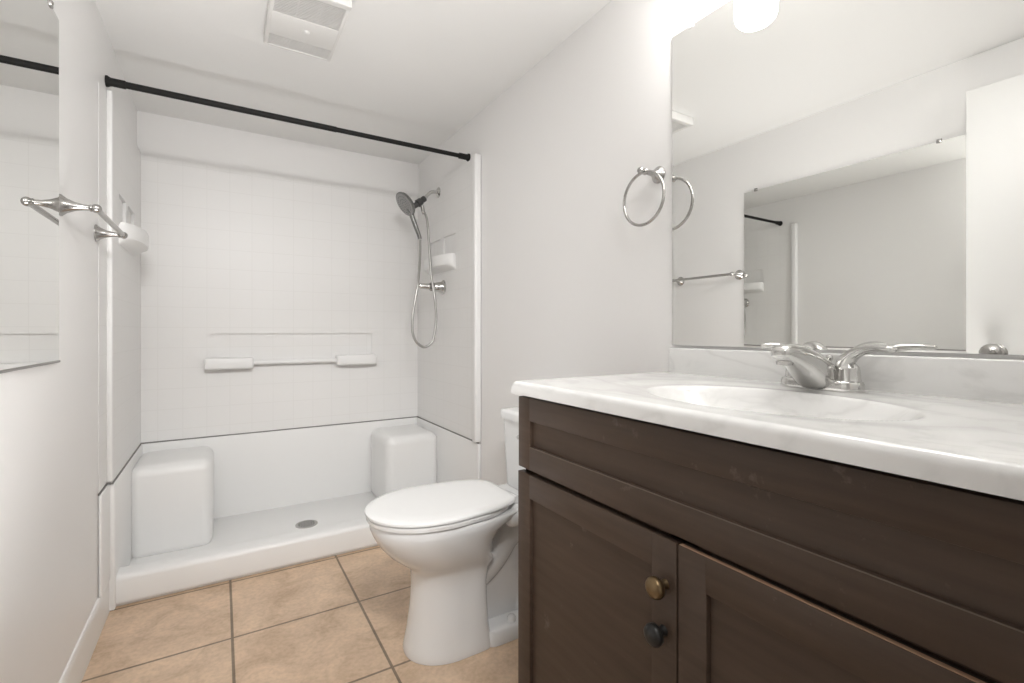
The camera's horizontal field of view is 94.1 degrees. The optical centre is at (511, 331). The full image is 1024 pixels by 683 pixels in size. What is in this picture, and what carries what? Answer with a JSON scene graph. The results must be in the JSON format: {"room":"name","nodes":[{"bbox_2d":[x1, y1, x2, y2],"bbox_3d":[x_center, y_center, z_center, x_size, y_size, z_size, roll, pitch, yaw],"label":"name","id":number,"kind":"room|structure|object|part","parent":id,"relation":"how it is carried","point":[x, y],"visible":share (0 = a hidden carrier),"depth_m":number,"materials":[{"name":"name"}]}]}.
{"room":"bathroom","nodes":[
{"label":"bathroom","id":0,"kind":"room"},
{"bbox_2d":[0,0,136,682],"bbox_3d":[-0.755,-0.038,0.426,0.100,2.212,4.714,0,0,-31],"label":"wall","id":1,"kind":"structure","parent":0,"point":[49,413],"depth_m":1.33,"materials":[{"name":"white paint"}]},
{"bbox_2d":[0,0,59,373],"bbox_3d":[-0.941,-0.378,0.838,0.012,0.917,0.995,0,0,-31],"label":"wall mirror","id":2,"kind":"object","parent":1,"relation":"attached to","point":[29,29],"visible":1,"depth_m":1.06,"materials":[{"name":"clear glass"}]},
{"bbox_2d":[59,582,109,682],"bbox_3d":[-1.134,1.005,1.151,0.009,0.126,1.586,0,0,-31],"label":"baseboard","id":3,"kind":"structure","parent":1,"relation":"attached to","point":[76,667],"depth_m":1.52,"materials":[{"name":"white paint"}]},
{"bbox_2d":[59,194,127,241],"bbox_3d":[-1.297,-0.343,1.495,0.088,0.059,0.488,0,0,-31],"label":"towel bar","id":4,"kind":"object","parent":1,"relation":"attached to","point":[66,206],"visible":1,"depth_m":1.33,"materials":[{"name":"silver metal"}]},
{"bbox_3d":[-1.194,-0.343,1.307,0.068,0.059,0.059,0,0,-31],"label":"post","id":5,"kind":"part","parent":4,"relation":"part of","materials":[{"name":"silver metal"}]},
{"bbox_3d":[-1.417,-0.343,1.673,0.068,0.059,0.059,0,0,-31],"label":"post","id":6,"kind":"part","parent":4,"relation":"part of","materials":[{"name":"silver metal"}]},
{"bbox_2d":[105,75,470,160],"bbox_3d":[-0.885,-0.948,2.198,1.523,0.042,0.042,0,0,-31],"label":"shower rod","id":7,"kind":"object","parent":1,"relation":"attached to","point":[109,82],"visible":1,"depth_m":2.07,"materials":[{"name":"black metal"}]},
{"bbox_3d":[-1.171,-0.948,2.023,0.813,0.025,0.026,0,0,-31],"label":"rod","id":8,"kind":"part","parent":7,"relation":"part of","materials":[{"name":"black metal"}]},
{"bbox_3d":[-0.546,-0.948,2.404,0.691,0.022,0.022,0,0,-31],"label":"rod","id":9,"kind":"part","parent":7,"relation":"part of","materials":[{"name":"black metal"}]},
{"bbox_2d":[137,111,418,196],"bbox_3d":[-1.315,-0.038,2.904,1.724,2.212,0.100,0,0,-31],"label":"wall","id":10,"kind":"structure","parent":0,"point":[161,136],"depth_m":2.78,"materials":[{"name":"white paint"}]},
{"bbox_2d":[98,82,480,495],"bbox_3d":[-1.048,-0.170,2.464,1.523,1.502,0.928,0,0,-31],"label":"shower surround","id":11,"kind":"object","parent":10,"relation":"attached to","point":[232,301],"visible":0.99,"depth_m":2.70,"materials":[{"name":"plastic"}]},
{"bbox_3d":[-1.534,-0.173,1.817,0.019,1.491,0.024,0,0,-31],"label":"edge trim","id":12,"kind":"part","parent":11,"relation":"part of","materials":[{"name":"white plastic"}]},
{"bbox_3d":[-1.728,-0.173,2.135,0.017,1.495,0.755,0,0,-31],"label":"panel","id":13,"kind":"part","parent":11,"relation":"part of","materials":[{"name":"plastic"}]},
{"bbox_2d":[119,222,148,256],"bbox_3d":[-1.671,-0.402,2.126,0.074,0.089,0.410,0,0,-31],"label":"soap shelf","id":14,"kind":"object","parent":11,"relation":"attached to","point":[137,241],"depth_m":2.02,"materials":[{"name":"white plastic"}]},
{"bbox_3d":[-1.286,-0.172,2.855,1.522,1.491,0.012,0,0,-31],"label":"panel","id":15,"kind":"part","parent":11,"relation":"part of","materials":[{"name":"plastic"}]},
{"bbox_2d":[396,187,440,347],"bbox_3d":[-0.549,-0.395,2.837,0.259,0.981,0.196,0,0,-31],"label":"shower","id":16,"kind":"object","parent":11,"relation":"attached to","point":[405,203],"visible":1,"depth_m":2.81,"materials":[{"name":"silver metal"}]},
{"bbox_3d":[-0.585,-0.654,2.841,0.098,0.199,0.032,0,0,-31],"label":"handle","id":17,"kind":"part","parent":16,"relation":"part of","materials":[{"name":"silver metal"}]},
{"bbox_3d":[-0.494,-0.830,2.896,0.099,0.071,0.021,0,0,-31],"label":"shower arm","id":18,"kind":"part","parent":16,"relation":"part of","materials":[{"name":"silver metal"}]},
{"bbox_2d":[419,280,445,294],"bbox_3d":[-0.480,-0.267,2.823,0.156,0.088,0.088,0,0,-31],"label":"shower valve","id":19,"kind":"object","parent":11,"relation":"attached to","point":[440,287],"visible":0.77,"depth_m":2.82,"materials":[{"name":"silver metal"}]},
{"bbox_3d":[-0.516,-0.268,2.813,0.084,0.036,0.036,0,0,-20],"label":"lever","id":20,"kind":"part","parent":19,"relation":"part of","materials":[{"name":"silver metal"}]},
{"bbox_2d":[424,253,455,275],"bbox_3d":[-0.457,-0.402,2.867,0.074,0.089,0.410,0,0,-31],"label":"soap shelf","id":21,"kind":"object","parent":11,"relation":"attached to","point":[443,264],"depth_m":2.77,"materials":[{"name":"white plastic"}]},
{"bbox_3d":[-0.402,-0.173,2.856,0.011,1.495,0.905,0,0,-31],"label":"panel","id":22,"kind":"part","parent":11,"relation":"part of","materials":[{"name":"plastic"}]},
{"bbox_3d":[-0.183,-0.173,2.471,0.039,1.491,0.040,0,0,-31],"label":"edge trim","id":23,"kind":"part","parent":11,"relation":"part of","materials":[{"name":"white plastic"}]},
{"bbox_2d":[81,545,517,682],"bbox_3d":[-0.062,1.118,0.849,1.724,0.100,4.914,0,0,-31],"label":"floor","id":24,"kind":"structure","parent":0,"point":[341,618],"depth_m":1.69,"materials":[{"name":"tile"}]},
{"bbox_2d":[98,417,480,610],"bbox_3d":[-1.049,0.824,2.466,1.522,0.487,0.923,0,0,-31],"label":"shower pan","id":25,"kind":"object","parent":24,"relation":"on","point":[181,515],"visible":0.8,"depth_m":2.48,"materials":[{"name":"white plastic"}]},
{"bbox_3d":[-1.685,0.832,2.382,0.326,0.432,0.382,0,0,-31],"label":"seat","id":26,"kind":"part","parent":25,"relation":"part of","materials":[{"name":"white plastic"}]},
{"bbox_3d":[-0.681,0.832,2.994,0.326,0.432,0.382,0,0,-31],"label":"seat","id":27,"kind":"part","parent":25,"relation":"part of","materials":[{"name":"white plastic"}]},
{"bbox_2d":[365,406,525,665],"bbox_3d":[-0.144,0.689,1.704,0.743,0.757,0.370,0,0,-31],"label":"toilet","id":28,"kind":"object","parent":24,"relation":"on","point":[457,540],"visible":0.76,"depth_m":1.56,"materials":[{"name":"white porcelain"}]},
{"bbox_3d":[-0.258,0.601,1.635,0.470,0.016,0.368,0,0,-31],"label":"seat","id":29,"kind":"part","parent":28,"relation":"part of","materials":[{"name":"white plastic"}]},
{"bbox_3d":[-0.249,0.581,1.640,0.496,0.018,0.370,0,0,-31],"label":"lid","id":30,"kind":"part","parent":28,"relation":"part of","materials":[{"name":"white plastic"}]},
{"bbox_3d":[-0.217,0.839,1.660,0.544,0.457,0.360,0,0,-31],"label":"bowl","id":31,"kind":"part","parent":28,"relation":"part of","materials":[{"name":"white ceramic"}]},
{"bbox_3d":[-0.017,1.042,1.782,0.305,0.049,0.254,0,0,-31],"label":"foot plate","id":32,"kind":"part","parent":28,"relation":"part of","materials":[{"name":"white ceramic"}]},
{"bbox_3d":[0.096,0.329,1.851,0.181,0.037,0.332,0,0,-31],"label":"tank lid","id":33,"kind":"part","parent":28,"relation":"part of","materials":[{"name":"white ceramic"}]},
{"bbox_3d":[0.094,0.480,1.850,0.155,0.268,0.312,0,0,-31],"label":"tank","id":34,"kind":"part","parent":28,"relation":"part of","materials":[{"name":"white ceramic"}]},
{"bbox_2d":[518,396,1023,682],"bbox_3d":[0.475,0.609,0.891,0.558,0.916,0.966,0,0,-31],"label":"vanity cabinet","id":35,"kind":"object","parent":24,"relation":"on","point":[648,552],"visible":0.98,"depth_m":0.67,"materials":[{"name":"brown wood"}]},
{"bbox_3d":[0.148,0.667,0.976,0.020,0.652,0.479,0,0,-31],"label":"door","id":36,"kind":"part","parent":35,"relation":"part of","materials":[{"name":"brown wood"}]},
{"bbox_3d":[0.236,0.494,0.780,0.035,0.036,0.036,0,0,-31],"label":"knob","id":37,"kind":"part","parent":35,"relation":"part of","materials":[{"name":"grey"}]},
{"bbox_3d":[0.238,0.416,0.778,0.035,0.036,0.036,0,0,-31],"label":"knob","id":38,"kind":"part","parent":35,"relation":"part of","materials":[{"name":"gold metal"}]},
{"bbox_2d":[511,348,1023,500],"bbox_3d":[0.485,0.144,0.892,0.543,0.194,0.982,0,0,-31],"label":"countertop","id":39,"kind":"structure","parent":35,"relation":"on","point":[952,421],"depth_m":0.80,"materials":[{"name":"stone"}]},
{"bbox_2d":[760,342,897,392],"bbox_3d":[0.628,0.074,0.982,0.207,0.101,0.189,0,0,15],"label":"faucet","id":40,"kind":"object","parent":39,"relation":"on","point":[806,368],"visible":1,"depth_m":0.94,"materials":[{"name":"silver metal"}]},
{"bbox_3d":[0.608,0.054,1.063,0.095,0.062,0.038,0,0,35],"label":"lever","id":41,"kind":"part","parent":40,"relation":"part of","materials":[{"name":"silver metal"}]},
{"bbox_3d":[0.598,0.072,0.974,0.197,0.098,0.076,0,0,-31],"label":"spout","id":42,"kind":"part","parent":40,"relation":"part of","materials":[{"name":"silver metal"}]},
{"bbox_3d":[0.651,0.111,1.006,0.060,0.026,0.161,0,0,-31],"label":"plate","id":43,"kind":"part","parent":40,"relation":"part of","materials":[{"name":"silver metal"}]},
{"bbox_3d":[0.684,0.086,1.026,0.013,0.074,0.013,0,0,-31],"label":"lift rod","id":44,"kind":"part","parent":40,"relation":"part of","materials":[{"name":"silver metal"}]},
{"bbox_3d":[0.680,0.082,0.964,0.045,0.036,0.045,0,0,-31],"label":"handle","id":45,"kind":"part","parent":40,"relation":"part of","materials":[{"name":"silver metal"}]},
{"bbox_3d":[0.684,0.054,0.927,0.038,0.062,0.124,0,0,-8],"label":"lever","id":46,"kind":"part","parent":40,"relation":"part of","materials":[{"name":"silver metal"}]},
{"bbox_3d":[0.400,0.667,0.563,0.020,0.652,0.482,0,0,-31],"label":"door","id":47,"kind":"part","parent":35,"relation":"part of","materials":[{"name":"brown wood"}]},
{"bbox_2d":[95,0,611,163],"bbox_3d":[-0.062,-1.194,0.849,1.724,0.100,4.914,0,0,-31],"label":"ceiling","id":48,"kind":"structure","parent":0,"point":[418,72],"depth_m":2.04,"materials":[{"name":"white paint"}]},
{"bbox_2d":[263,0,351,61],"bbox_3d":[-0.747,-1.121,1.722,0.244,0.044,0.385,0,0,-31],"label":"exhaust fan","id":49,"kind":"object","parent":48,"relation":"attached to","point":[313,28],"visible":1,"depth_m":1.71,"materials":[{"name":"grey plastic"}]},
{"bbox_2d":[268,33,329,58],"bbox_3d":[-0.823,-1.108,1.847,0.216,0.006,0.078,0,0,-31],"label":"grille","id":50,"kind":"object","parent":49,"relation":"attached to","point":[279,40],"depth_m":1.84,"materials":[{"name":"white plastic"}]},
{"bbox_2d":[273,0,344,29],"bbox_3d":[-0.695,-1.108,1.636,0.216,0.006,0.139,0,0,-31],"label":"grille","id":51,"kind":"object","parent":49,"relation":"attached to","point":[321,14],"depth_m":1.65,"materials":[{"name":"white plastic"}]},
{"bbox_2d":[419,0,1023,484],"bbox_3d":[0.631,-0.038,1.272,0.100,2.212,4.714,0,0,-31],"label":"wall","id":52,"kind":"structure","parent":0,"point":[570,287],"depth_m":1.79,"materials":[{"name":"white paint"}]},
{"bbox_2d":[623,166,665,226],"bbox_3d":[0.415,-0.413,1.446,0.087,0.192,0.167,0,0,-31],"label":"towel ring","id":53,"kind":"object","parent":52,"relation":"attached to","point":[658,174],"visible":1,"depth_m":1.44,"materials":[{"name":"silver metal"}]},
{"bbox_3d":[0.415,-0.483,1.446,0.087,0.052,0.052,0,0,-31],"label":"post","id":54,"kind":"part","parent":53,"relation":"part of","materials":[{"name":"silver metal"}]},
{"bbox_2d":[669,348,1023,404],"bbox_3d":[0.718,0.086,1.012,0.020,0.077,0.944,0,0,-31],"label":"backsplash","id":55,"kind":"structure","parent":52,"relation":"attached to","point":[981,379],"depth_m":0.92,"materials":[{"name":"stone"}]},
{"bbox_2d":[672,0,1023,354],"bbox_3d":[0.713,-0.423,1.030,0.012,0.925,0.907,0,0,-31],"label":"wall mirror","id":56,"kind":"object","parent":52,"relation":"attached to","point":[847,174],"visible":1,"depth_m":1.02,"materials":[{"name":"clear glass"}]}
]}

